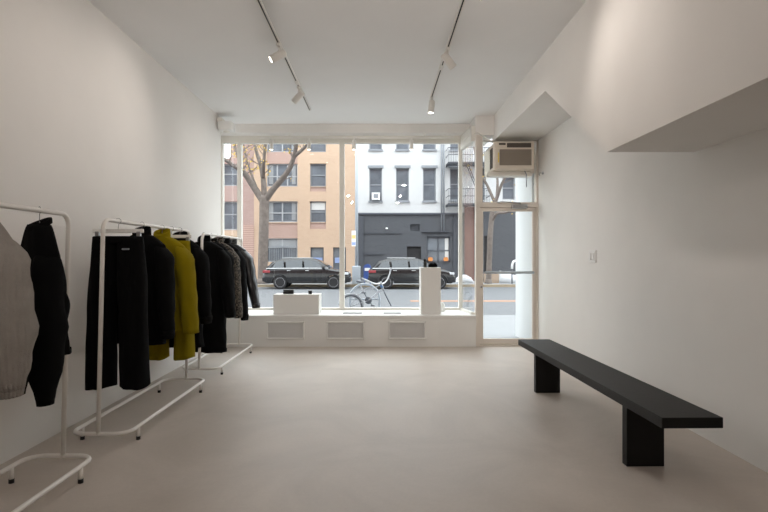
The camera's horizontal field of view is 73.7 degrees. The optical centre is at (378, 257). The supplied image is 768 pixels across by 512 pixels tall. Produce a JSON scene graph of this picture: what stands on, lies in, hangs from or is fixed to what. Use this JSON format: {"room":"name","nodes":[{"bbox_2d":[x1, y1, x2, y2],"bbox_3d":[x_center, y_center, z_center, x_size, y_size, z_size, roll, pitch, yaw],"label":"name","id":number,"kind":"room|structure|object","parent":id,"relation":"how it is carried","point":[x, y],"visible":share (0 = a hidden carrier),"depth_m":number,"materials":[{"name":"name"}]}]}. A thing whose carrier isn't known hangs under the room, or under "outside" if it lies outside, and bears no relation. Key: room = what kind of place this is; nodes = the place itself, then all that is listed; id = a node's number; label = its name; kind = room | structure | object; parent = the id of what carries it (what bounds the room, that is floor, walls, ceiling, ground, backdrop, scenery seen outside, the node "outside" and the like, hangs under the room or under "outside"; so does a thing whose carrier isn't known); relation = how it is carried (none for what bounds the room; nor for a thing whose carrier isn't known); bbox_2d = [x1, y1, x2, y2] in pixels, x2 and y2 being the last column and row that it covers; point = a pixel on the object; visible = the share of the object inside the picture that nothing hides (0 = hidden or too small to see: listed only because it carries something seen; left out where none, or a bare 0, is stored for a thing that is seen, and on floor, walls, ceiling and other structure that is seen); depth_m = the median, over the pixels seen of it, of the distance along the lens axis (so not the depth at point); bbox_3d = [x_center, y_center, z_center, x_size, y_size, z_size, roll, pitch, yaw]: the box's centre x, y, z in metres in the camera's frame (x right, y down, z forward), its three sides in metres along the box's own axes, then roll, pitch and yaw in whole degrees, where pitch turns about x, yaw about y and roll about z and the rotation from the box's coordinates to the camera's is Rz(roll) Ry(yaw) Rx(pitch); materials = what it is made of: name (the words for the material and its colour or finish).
{"room":"clothing store","nodes":[
{"label":"clothing store","id":0,"kind":"room"},
{"bbox_2d":[0,0,220,464],"bbox_3d":[-2.455,-0.405,1.850,0.150,3.410,11.700,0,0,0],"label":"wall","id":1,"kind":"structure","parent":0,"point":[94,129],"depth_m":4.14,"materials":[{"name":"white paint"}]},
{"bbox_2d":[217,117,234,132],"bbox_3d":[-2.259,-1.955,7.570,0.238,0.210,0.180,0,0,0],"label":"speaker","id":2,"kind":"object","parent":1,"relation":"attached to","point":[224,126],"depth_m":7.49,"materials":[{"name":"white paint"}]},
{"bbox_2d":[89,0,585,123],"bbox_3d":[-0.125,-2.185,2.103,5.250,0.150,12.505,0,0,0],"label":"ceiling","id":3,"kind":"structure","parent":0,"point":[353,61],"depth_m":5.16,"materials":[{"name":"white paint"}]},
{"bbox_2d":[256,0,310,110],"bbox_3d":[-0.980,-2.095,2.130,0.042,0.030,10.260,0,0,0],"label":"track","id":4,"kind":"object","parent":3,"relation":"attached to","point":[261,6],"visible":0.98,"depth_m":4.88,"materials":[{"name":"black metal"}]},
{"bbox_2d":[268,42,286,63],"bbox_3d":[-0.994,-1.995,5.017,0.177,0.190,0.126,0,0,0],"label":"track spotlight","id":5,"kind":"object","parent":4,"relation":"hanging from","point":[281,53],"visible":1,"depth_m":4.99,"materials":[{"name":"white paint"}]},
{"bbox_2d":[292,86,304,103],"bbox_3d":[-0.991,-1.991,6.288,0.172,0.198,0.112,0,0,37],"label":"track spotlight","id":6,"kind":"object","parent":4,"relation":"hanging from","point":[300,94],"visible":1,"depth_m":6.25,"materials":[{"name":"white paint"}]},
{"bbox_2d":[429,0,465,100],"bbox_3d":[0.685,-2.095,1.920,0.042,0.030,9.840,0,0,0],"label":"track","id":7,"kind":"object","parent":3,"relation":"attached to","point":[462,2],"visible":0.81,"depth_m":4.85,"materials":[{"name":"black metal"}]},
{"bbox_2d":[428,96,434,113],"bbox_3d":[0.684,-1.985,6.681,0.087,0.209,0.119,0,0,27],"label":"track spotlight","id":8,"kind":"object","parent":7,"relation":"hanging from","point":[431,105],"visible":1,"depth_m":6.65,"materials":[{"name":"white paint"}]},
{"bbox_2d":[441,47,455,69],"bbox_3d":[0.695,-1.989,5.128,0.167,0.202,0.110,0,0,-40],"label":"track spotlight","id":9,"kind":"object","parent":7,"relation":"hanging from","point":[445,56],"visible":1,"depth_m":5.09,"materials":[{"name":"white paint"}]},
{"bbox_2d":[221,124,469,135],"bbox_3d":[-0.580,-2.040,8.210,4.040,0.140,0.300,0,0,0],"label":"trim","id":10,"kind":"structure","parent":0,"point":[240,129],"depth_m":8.06,"materials":[{"name":"white paint"}]},
{"bbox_2d":[270,138,272,149],"bbox_3d":[-1.705,-1.806,8.120,0.060,0.177,0.060,0,0,0],"label":"spotlight","id":11,"kind":"object","parent":10,"relation":"hanging from","point":[271,140],"visible":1,"depth_m":8.09,"materials":[{"name":"white paint"}]},
{"bbox_2d":[307,138,310,149],"bbox_3d":[-1.110,-1.806,8.120,0.060,0.177,0.060,0,0,0],"label":"spotlight","id":12,"kind":"object","parent":10,"relation":"hanging from","point":[308,140],"visible":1,"depth_m":8.10,"materials":[{"name":"white paint"}]},
{"bbox_2d":[352,138,355,149],"bbox_3d":[-0.397,-1.806,8.120,0.060,0.177,0.060,0,0,0],"label":"spotlight","id":13,"kind":"object","parent":10,"relation":"hanging from","point":[353,140],"visible":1,"depth_m":8.10,"materials":[{"name":"white paint"}]},
{"bbox_2d":[259,134,453,138],"bbox_3d":[-0.357,-1.933,8.120,3.093,0.075,0.024,0,0,0],"label":"rail","id":14,"kind":"object","parent":10,"relation":"attached to","point":[289,137],"visible":1,"depth_m":8.12,"materials":[{"name":"white metal"}]},
{"bbox_2d":[410,138,412,149],"bbox_3d":[0.515,-1.806,8.120,0.060,0.177,0.060,0,0,0],"label":"spotlight","id":15,"kind":"object","parent":10,"relation":"hanging from","point":[411,140],"visible":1,"depth_m":8.09,"materials":[{"name":"white paint"}]},
{"bbox_2d":[247,287,515,314],"bbox_3d":[0.000,1.775,21.050,80.000,0.250,16.300,0,0,0],"label":"road","id":16,"kind":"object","parent":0,"point":[397,296],"visible":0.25,"depth_m":21.94,"materials":[{"name":"grey asphalt"}]},
{"bbox_2d":[262,258,351,288],"bbox_3d":[-3.878,0.812,27.980,4.680,1.675,2.100,0,0,0],"label":"car","id":17,"kind":"object","parent":16,"relation":"on","point":[282,273],"visible":0.89,"depth_m":27.08,"materials":[{"name":"black paint"}]},
{"bbox_2d":[258,284,515,286],"bbox_3d":[0.000,1.650,29.065,80.000,0.300,0.170,0,0,0],"label":"curb","id":18,"kind":"object","parent":16,"relation":"on","point":[259,285],"visible":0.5,"depth_m":28.98,"materials":[{"name":"stone"}]},
{"bbox_2d":[368,258,455,288],"bbox_3d":[1.744,0.812,27.980,4.680,1.675,2.100,0,0,0],"label":"car","id":19,"kind":"object","parent":16,"relation":"on","point":[404,270],"visible":0.68,"depth_m":27.09,"materials":[{"name":"black paint"}]},
{"bbox_2d":[410,300,515,301],"bbox_3d":[3.300,1.647,19.600,4.200,0.007,0.600,0,0,0],"label":"road marking","id":20,"kind":"object","parent":16,"relation":"on","point":[410,300],"visible":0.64,"depth_m":19.81,"materials":[{"name":"orange paint"}]},
{"bbox_2d":[0,346,767,511],"bbox_3d":[-0.015,1.360,1.750,5.030,0.120,11.800,0,0,0],"label":"floor","id":21,"kind":"structure","parent":0,"point":[282,429],"depth_m":3.44,"materials":[{"name":"concrete"}]},
{"bbox_2d":[0,202,91,511],"bbox_3d":[-1.925,0.510,2.320,0.429,1.580,1.629,0,0,0],"label":"clothes rack","id":22,"kind":"object","parent":21,"relation":"on","point":[62,454],"visible":0.96,"depth_m":3.09,"materials":[{"name":"white metal"}]},
{"label":"hanger","id":23,"kind":"object","parent":22,"relation":"hanging from","visible":0},
{"bbox_2d":[20,217,71,406],"bbox_3d":[-1.889,0.275,2.845,0.480,1.011,0.305,0,0,34],"label":"jacket","id":24,"kind":"object","parent":23,"relation":"hanging from","point":[47,273],"visible":0.66,"depth_m":2.71,"materials":[{"name":"black fabric"}]},
{"bbox_2d":[73,218,204,439],"bbox_3d":[-1.925,0.510,4.310,0.429,1.580,1.629,0,0,0],"label":"clothes rack","id":25,"kind":"object","parent":21,"relation":"on","point":[82,433],"visible":0.91,"depth_m":3.54,"materials":[{"name":"white metal"}]},
{"bbox_2d":[85,236,150,390],"bbox_3d":[-1.890,0.390,3.708,0.441,1.093,0.208,0,0,0],"label":"trousers","id":26,"kind":"object","parent":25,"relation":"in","point":[125,270],"visible":0.94,"depth_m":3.64,"materials":[{"name":"black fabric"}]},
{"bbox_2d":[92,218,143,235],"bbox_3d":[-1.890,-0.205,3.710,0.370,0.170,0.026,0,0,0],"label":"hanger","id":27,"kind":"object","parent":25,"relation":"hanging from","point":[97,232],"visible":0.77,"depth_m":3.70,"materials":[{"name":"silver metal"}]},
{"bbox_2d":[152,226,191,240],"bbox_3d":[-1.890,-0.205,4.660,0.370,0.170,0.026,0,0,0],"label":"hanger","id":28,"kind":"object","parent":25,"relation":"hanging from","point":[187,237],"visible":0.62,"depth_m":4.65,"materials":[{"name":"white plastic"}]},
{"bbox_2d":[149,241,194,360],"bbox_3d":[-1.890,0.380,4.660,0.410,1.073,0.206,0,0,0],"label":"trousers","id":29,"kind":"object","parent":28,"relation":"hanging from","point":[184,344],"visible":0.12,"depth_m":4.57,"materials":[{"name":"fabric"}]},
{"bbox_3d":[-1.890,-0.187,4.080,0.337,0.205,0.026,0,0,12],"label":"hanger","id":30,"kind":"object","parent":25,"relation":"hanging from","visible":0},
{"bbox_2d":[117,226,174,344],"bbox_3d":[-1.890,0.212,4.082,0.589,0.938,0.236,0,0,12],"label":"jacket","id":31,"kind":"object","parent":30,"relation":"hanging from","point":[160,262],"visible":0.44,"depth_m":3.98,"materials":[{"name":"black fabric"}]},
{"bbox_2d":[182,233,252,374],"bbox_3d":[-1.955,0.510,6.360,0.429,1.580,1.629,0,0,0],"label":"clothes rack","id":32,"kind":"object","parent":21,"relation":"on","point":[200,357],"visible":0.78,"depth_m":6.03,"materials":[{"name":"white metal"}]},
{"bbox_3d":[-1.955,-0.187,5.720,0.337,0.205,0.026,0,0,12],"label":"hanger","id":33,"kind":"object","parent":32,"relation":"hanging from","visible":0},
{"bbox_2d":[195,235,235,352],"bbox_3d":[-1.954,0.389,5.723,0.804,1.304,0.275,0,0,12],"label":"overcoat","id":34,"kind":"object","parent":33,"relation":"hanging from","point":[221,277],"visible":0.56,"depth_m":5.60,"materials":[{"name":"black fabric"}]},
{"bbox_2d":[226,310,475,346],"bbox_3d":[-0.570,1.067,7.915,3.980,0.466,0.890,0,0,0],"label":"display platform","id":35,"kind":"object","parent":21,"relation":"on","point":[263,328],"visible":0.89,"depth_m":7.50,"materials":[{"name":"white paint"}]},
{"bbox_2d":[268,323,302,337],"bbox_3d":[-1.368,1.059,7.497,0.521,0.228,0.010,0,0,0],"label":"grille","id":36,"kind":"object","parent":35,"relation":"attached to","point":[275,330],"depth_m":7.49,"materials":[{"name":"grey metal"}]},
{"bbox_2d":[273,293,320,313],"bbox_3d":[-1.234,0.692,7.780,0.683,0.297,0.320,0,0,0],"label":"plinth","id":37,"kind":"object","parent":35,"relation":"on","point":[296,303],"visible":1,"depth_m":7.62,"materials":[{"name":"white"}]},
{"bbox_2d":[283,289,293,293],"bbox_3d":[-1.370,0.510,7.765,0.155,0.065,0.090,0,0,0],"label":"case","id":38,"kind":"object","parent":37,"relation":"on","point":[285,291],"visible":1,"depth_m":7.72,"materials":[{"name":"black"}]},
{"bbox_2d":[328,323,362,337],"bbox_3d":[-0.491,1.059,7.497,0.525,0.228,0.010,0,0,0],"label":"grille","id":39,"kind":"object","parent":35,"relation":"attached to","point":[335,330],"depth_m":7.49,"materials":[{"name":"grey metal"}]},
{"bbox_2d":[343,312,361,313],"bbox_3d":[-0.401,0.840,7.790,0.288,0.011,0.140,0,0,0],"label":"floor register","id":40,"kind":"object","parent":35,"relation":"attached to","point":[343,312],"depth_m":7.78,"materials":[{"name":"grey metal"}]},
{"bbox_2d":[383,312,400,313],"bbox_3d":[0.201,0.840,7.790,0.265,0.011,0.140,0,0,0],"label":"floor register","id":41,"kind":"object","parent":35,"relation":"attached to","point":[383,312],"depth_m":7.79,"materials":[{"name":"grey metal"}]},
{"bbox_2d":[390,323,424,337],"bbox_3d":[0.412,1.059,7.497,0.518,0.228,0.010,0,0,0],"label":"grille","id":42,"kind":"object","parent":35,"relation":"attached to","point":[397,330],"depth_m":7.49,"materials":[{"name":"grey metal"}]},
{"bbox_2d":[419,267,440,313],"bbox_3d":[0.772,0.490,7.770,0.297,0.699,0.300,0,0,0],"label":"plinth","id":43,"kind":"object","parent":35,"relation":"on","point":[429,277],"visible":1,"depth_m":7.62,"materials":[{"name":"white"}]},
{"bbox_2d":[428,262,436,266],"bbox_3d":[0.816,0.099,7.770,0.134,0.083,0.100,0,0,0],"label":"clutch bag","id":44,"kind":"object","parent":43,"relation":"on","point":[434,264],"visible":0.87,"depth_m":7.72,"materials":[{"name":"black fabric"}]},
{"bbox_2d":[441,302,444,311],"bbox_3d":[0.981,0.765,8.020,0.110,0.150,0.110,0,0,0],"label":"box","id":45,"kind":"object","parent":35,"relation":"on","point":[442,303],"visible":0.76,"depth_m":7.97,"materials":[{"name":"white paint"}]},
{"bbox_2d":[518,339,722,466],"bbox_3d":[1.645,1.075,4.040,0.330,0.450,2.630,0,0,-1],"label":"bench","id":46,"kind":"object","parent":21,"relation":"on","point":[647,410],"visible":1,"depth_m":3.19,"materials":[{"name":"black wood"}]},
{"bbox_2d":[269,281,515,283],"bbox_3d":[0.000,1.650,31.575,80.000,0.300,4.850,0,0,0],"label":"sidewalk","id":47,"kind":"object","parent":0,"point":[351,281],"visible":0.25,"depth_m":30.12,"materials":[{"name":"concrete"}]},
{"bbox_2d":[224,144,253,259],"bbox_3d":[-14.953,-3.750,37.470,13.793,10.500,9.060,0,0,0],"label":"brick building","id":48,"kind":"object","parent":47,"relation":"on","point":[230,174],"visible":0.09,"depth_m":33.00,"materials":[{"name":"pink brick"}]},
{"bbox_2d":[224,144,306,283],"bbox_3d":[-6.481,-4.104,29.814,7.343,11.317,3.388,0,0,22],"label":"street tree","id":49,"kind":"object","parent":47,"relation":"on","point":[263,196],"visible":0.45,"depth_m":29.75,"materials":[{"name":"grey plant"}]},
{"bbox_2d":[254,144,354,277],"bbox_3d":[-4.724,-3.900,37.500,6.664,10.800,9.000,0,0,0],"label":"apartment building","id":50,"kind":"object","parent":47,"relation":"on","point":[304,209],"visible":0.59,"depth_m":33.00,"materials":[{"name":"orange brick"}]},
{"bbox_2d":[269,203,272,219],"bbox_3d":[-6.991,-3.023,33.179,0.280,1.117,0.018,0,0,0],"label":"curtain","id":51,"kind":"object","parent":50,"relation":"hanging from","point":[270,204],"depth_m":33.17,"materials":[{"name":"grey fabric"}]},
{"bbox_2d":[269,165,272,183],"bbox_3d":[-6.991,-5.399,33.179,0.280,1.224,0.018,0,0,0],"label":"curtain","id":52,"kind":"object","parent":50,"relation":"hanging from","point":[271,172],"depth_m":33.17,"materials":[{"name":"grey fabric"}]},
{"bbox_2d":[269,240,295,245],"bbox_3d":[-6.252,-0.934,33.179,1.798,0.484,0.018,0,0,0],"label":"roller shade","id":53,"kind":"object","parent":50,"relation":"hanging from","point":[271,242],"depth_m":33.17,"materials":[{"name":"grey fabric"}]},
{"bbox_2d":[292,203,295,219],"bbox_3d":[-5.523,-3.023,33.179,0.260,1.117,0.018,0,0,0],"label":"curtain","id":54,"kind":"object","parent":50,"relation":"hanging from","point":[293,204],"depth_m":33.17,"materials":[{"name":"grey fabric"}]},
{"bbox_2d":[292,165,295,183],"bbox_3d":[-5.523,-5.399,33.179,0.260,1.224,0.018,0,0,0],"label":"curtain","id":55,"kind":"object","parent":50,"relation":"hanging from","point":[294,167],"depth_m":33.17,"materials":[{"name":"grey fabric"}]},
{"bbox_2d":[312,203,324,209],"bbox_3d":[-3.932,-3.356,33.174,0.871,0.490,0.028,0,0,0],"label":"roller shade","id":56,"kind":"object","parent":50,"relation":"hanging from","point":[315,206],"depth_m":33.16,"materials":[{"name":"white fabric"}]},
{"bbox_2d":[352,144,360,283],"bbox_3d":[-1.312,-4.100,29.310,0.501,11.200,0.420,0,0,0],"label":"pole","id":57,"kind":"object","parent":47,"relation":"on","point":[356,270],"visible":0.84,"depth_m":29.22,"materials":[{"name":"grey metal"}]},
{"bbox_2d":[364,264,370,283],"bbox_3d":[-0.682,0.925,30.040,0.423,1.150,0.520,0,0,0],"label":"mailbox","id":58,"kind":"object","parent":47,"relation":"on","point":[367,267],"visible":0.53,"depth_m":29.80,"materials":[{"name":"blue metal"}]},
{"bbox_2d":[358,144,464,280],"bbox_3d":[2.066,-3.994,37.400,6.890,11.211,9.200,0,0,0],"label":"building","id":59,"kind":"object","parent":47,"relation":"on","point":[412,185],"visible":0.64,"depth_m":33.00,"materials":[{"name":"paint"}]},
{"bbox_2d":[372,193,379,199],"bbox_3d":[-0.200,-3.964,32.944,0.528,0.451,0.412,0,0,0],"label":"air conditioner","id":60,"kind":"object","parent":59,"relation":"attached to","point":[375,196],"visible":1,"depth_m":32.75,"materials":[{"name":"white plastic"}]},
{"bbox_2d":[410,224,419,230],"bbox_3d":[2.320,-1.956,33.100,0.606,0.432,0.080,0,0,0],"label":"vent","id":61,"kind":"object","parent":59,"relation":"attached to","point":[413,227],"depth_m":33.06,"materials":[{"name":"black metal"}]},
{"bbox_2d":[445,238,447,256],"bbox_3d":[4.383,-0.564,33.123,0.240,1.444,0.025,0,0,0],"label":"curtain","id":62,"kind":"object","parent":59,"relation":"hanging from","point":[446,239],"depth_m":33.11,"materials":[{"name":"white fabric"}]},
{"bbox_2d":[446,147,489,206],"bbox_3d":[5.607,-5.088,32.435,2.638,3.657,1.130,0,0,0],"label":"fire escape","id":63,"kind":"object","parent":59,"relation":"attached to","point":[453,163],"visible":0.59,"depth_m":31.89,"materials":[{"name":"black metal"}]},
{"bbox_2d":[454,275,473,282],"bbox_3d":[5.121,1.252,30.900,1.039,0.496,1.000,0,0,0],"label":"pile","id":64,"kind":"object","parent":47,"relation":"on","point":[465,279],"visible":0.75,"depth_m":30.45,"materials":[{"name":"grey snow"}]},
{"bbox_2d":[464,139,515,280],"bbox_3d":[11.168,-3.994,37.460,11.308,11.211,9.080,0,0,0],"label":"building","id":65,"kind":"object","parent":47,"relation":"on","point":[504,228],"visible":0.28,"depth_m":32.95,"materials":[{"name":"white paint"}]},
{"bbox_2d":[483,274,498,282],"bbox_3d":[6.776,1.227,30.950,0.745,0.547,0.900,0,0,0],"label":"box","id":66,"kind":"object","parent":47,"relation":"on","point":[495,277],"visible":0.49,"depth_m":30.50,"materials":[{"name":"beige"}]},
{"bbox_2d":[471,147,515,283],"bbox_3d":[6.924,-3.309,29.906,3.076,9.785,1.869,0,0,0],"label":"street tree","id":67,"kind":"object","parent":47,"relation":"on","point":[492,216],"visible":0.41,"depth_m":29.86,"materials":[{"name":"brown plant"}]},
{"bbox_2d":[499,274,515,282],"bbox_3d":[7.793,1.137,30.900,1.277,0.748,1.000,0,0,0],"label":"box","id":68,"kind":"object","parent":47,"relation":"on","point":[503,278],"visible":0.45,"depth_m":30.42,"materials":[{"name":"white"}]},
{"bbox_2d":[511,259,515,283],"bbox_3d":[7.855,0.787,29.600,0.472,1.426,0.140,0,0,0],"label":"post","id":69,"kind":"object","parent":47,"relation":"on","point":[513,261],"visible":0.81,"depth_m":29.57,"materials":[{"name":"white metal"}]},
{"bbox_2d":[468,115,493,146],"bbox_3d":[1.570,-1.965,7.970,0.280,0.290,0.780,0,0,0],"label":"trim","id":70,"kind":"structure","parent":0,"point":[484,124],"depth_m":7.58,"materials":[{"name":"white paint"}]},
{"bbox_2d":[483,315,515,335],"bbox_3d":[0.000,1.575,10.680,80.000,0.250,4.640,0,0,0],"label":"sidewalk","id":71,"kind":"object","parent":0,"point":[493,325],"depth_m":11.00,"materials":[{"name":"concrete"}]},
{"bbox_2d":[349,283,379,306],"bbox_3d":[-0.354,1.034,12.600,0.867,0.832,0.140,0,0,0],"label":"stand","id":72,"kind":"object","parent":71,"relation":"on","point":[367,284],"visible":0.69,"depth_m":12.58,"materials":[{"name":"grey metal"}]},
{"bbox_2d":[338,267,391,306],"bbox_3d":[-0.308,0.840,12.339,1.330,1.222,0.396,0,0,-10],"label":"bicycle","id":73,"kind":"object","parent":71,"relation":"on","point":[368,300],"visible":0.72,"depth_m":12.39,"materials":[{"name":"grey metal"}]},
{"bbox_2d":[483,336,518,337],"bbox_3d":[1.840,1.375,8.135,0.920,0.130,0.970,0,0,0],"label":"floor","id":74,"kind":"structure","parent":0,"point":[483,336],"depth_m":8.44,"materials":[{"name":"concrete"}]},
{"bbox_2d":[516,173,533,337],"bbox_3d":[4.150,-0.318,8.160,3.700,3.635,0.920,0,0,0],"label":"wall","id":75,"kind":"structure","parent":0,"point":[523,193],"depth_m":8.09,"materials":[{"name":"grey paint"}]},
{"bbox_2d":[538,117,767,472],"bbox_3d":[2.425,-0.405,1.830,0.150,3.410,11.660,0,0,0],"label":"wall","id":76,"kind":"structure","parent":0,"point":[673,299],"depth_m":4.18,"materials":[{"name":"white paint"}]},
{"bbox_2d":[589,250,595,262],"bbox_3d":[2.340,-0.018,5.620,0.020,0.135,0.180,0,0,0],"label":"light switch","id":77,"kind":"object","parent":76,"relation":"attached to","point":[592,253],"visible":1,"depth_m":5.59,"materials":[{"name":"white plastic"}]},
{"bbox_2d":[493,0,767,151],"bbox_3d":[2.025,-1.450,1.830,0.650,1.320,11.660,0,0,0],"label":"soffit","id":78,"kind":"object","parent":76,"relation":"attached to","point":[635,75],"depth_m":3.29,"materials":[{"name":"white paint"}]},
{"bbox_3d":[0.000,-0.325,8.158,80.000,3.650,0.915,0,0,0],"label":"wall","id":79,"kind":"structure","parent":0,"visible":0},
{"bbox_2d":[221,136,462,309],"bbox_3d":[-0.610,-0.568,8.302,3.940,2.815,0.104,0,0,0],"label":"window","id":80,"kind":"structure","parent":79,"relation":"in","point":[239,140],"depth_m":8.26,"materials":[{"name":"white paint"}]},
{"bbox_2d":[460,126,474,314],"bbox_3d":[1.367,-0.555,7.970,0.056,2.830,0.708,0,0,-5],"label":"window","id":81,"kind":"structure","parent":79,"relation":"in","point":[470,131],"depth_m":7.83,"materials":[{"name":"glass"}]},
{"bbox_2d":[475,135,537,345],"bbox_3d":[1.891,-0.260,7.556,0.919,3.120,0.248,0,0,0],"label":"door","id":82,"kind":"structure","parent":79,"relation":"in","point":[480,206],"depth_m":7.56,"materials":[{"name":"beige paint"}]},
{"bbox_2d":[485,141,533,186],"bbox_3d":[1.925,-1.363,7.613,0.650,0.665,0.734,0,0,0],"label":"air conditioner","id":83,"kind":"object","parent":82,"relation":"attached to","point":[502,159],"visible":1,"depth_m":7.26,"materials":[{"name":"beige plastic"}]},
{"bbox_2d":[463,132,493,142],"bbox_3d":[1.474,-1.756,7.618,0.159,0.225,0.653,0,0,-44],"label":"power cord","id":84,"kind":"object","parent":83,"relation":"attached to","point":[476,132],"visible":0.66,"depth_m":7.51,"materials":[{"name":"white paint"}]},
{"bbox_2d":[487,171,531,177],"bbox_3d":[1.915,-1.229,7.530,0.630,0.072,0.180,0,0,0],"label":"tray","id":85,"kind":"object","parent":83,"relation":"on","point":[491,174],"depth_m":7.44,"materials":[{"name":"white paint"}]},
{"bbox_2d":[500,149,531,164],"bbox_3d":[1.933,-1.427,7.253,0.453,0.227,0.014,0,0,0],"label":"grille","id":86,"kind":"object","parent":83,"relation":"attached to","point":[507,156],"depth_m":7.25,"materials":[{"name":"beige plastic"}]},
{"label":"hanger","id":87,"kind":"object","parent":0,"visible":0},
{"bbox_2d":[0,223,38,399],"bbox_3d":[-1.897,0.162,2.383,0.660,0.920,0.325,0,0,14],"label":"sweater","id":88,"kind":"object","parent":87,"relation":"hanging from","point":[19,325],"visible":1,"depth_m":2.28,"materials":[{"name":"grey fabric"}]},
{"label":"hanger","id":89,"kind":"object","parent":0,"visible":0},
{"bbox_2d":[230,239,259,307],"bbox_3d":[-1.958,0.197,6.795,0.852,0.910,0.268,0,0,18],"label":"leather jacket","id":90,"kind":"object","parent":89,"relation":"hanging from","point":[252,285],"visible":0.24,"depth_m":6.64,"materials":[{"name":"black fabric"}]},
{"bbox_3d":[-1.890,-0.187,4.460,0.337,0.205,0.026,0,0,12],"label":"hanger","id":91,"kind":"object","parent":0,"visible":0},
{"bbox_2d":[153,228,198,333],"bbox_3d":[-1.890,0.189,4.456,0.705,0.903,0.247,0,0,12],"label":"jacket","id":92,"kind":"object","parent":91,"relation":"hanging from","point":[186,297],"visible":0.46,"depth_m":4.34,"materials":[{"name":"fabric"}]},
{"label":"hanger","id":93,"kind":"object","parent":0,"visible":0},
{"bbox_2d":[211,237,242,317],"bbox_3d":[-1.956,0.225,6.197,0.712,0.975,0.244,0,0,14],"label":"jacket","id":94,"kind":"object","parent":93,"relation":"hanging from","point":[238,289],"visible":0.18,"depth_m":6.07,"materials":[{"name":"black fabric"}]},
{"bbox_3d":[-1.955,-0.187,6.480,0.337,0.205,0.026,0,0,20],"label":"hanger","id":95,"kind":"object","parent":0,"visible":0},
{"bbox_2d":[224,238,248,320],"bbox_3d":[-1.956,0.255,6.478,0.723,1.035,0.247,0,0,20],"label":"blazer","id":96,"kind":"object","parent":95,"relation":"hanging from","point":[245,317],"visible":0.23,"depth_m":6.35,"materials":[{"name":"black fabric"}]},
{"bbox_3d":[-1.955,-0.187,5.960,0.337,0.205,0.026,0,0,8],"label":"hanger","id":97,"kind":"object","parent":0,"visible":0},
{"bbox_2d":[211,238,234,293],"bbox_3d":[-1.956,0.220,5.955,0.601,0.901,0.243,0,0,8],"label":"cardigan","id":98,"kind":"object","parent":97,"relation":"hanging from","point":[212,239],"visible":0.15,"depth_m":5.91,"materials":[{"name":"black fabric"}]},
{"bbox_3d":[-1.890,-0.187,4.860,0.337,0.205,0.026,0,0,10],"label":"hanger","id":99,"kind":"object","parent":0,"visible":0},
{"bbox_2d":[169,231,212,347],"bbox_3d":[-1.889,0.291,4.862,0.659,1.099,0.262,0,0,10],"label":"coat","id":100,"kind":"object","parent":99,"relation":"hanging from","point":[202,266],"visible":0.3,"depth_m":4.76,"materials":[{"name":"black fabric"}]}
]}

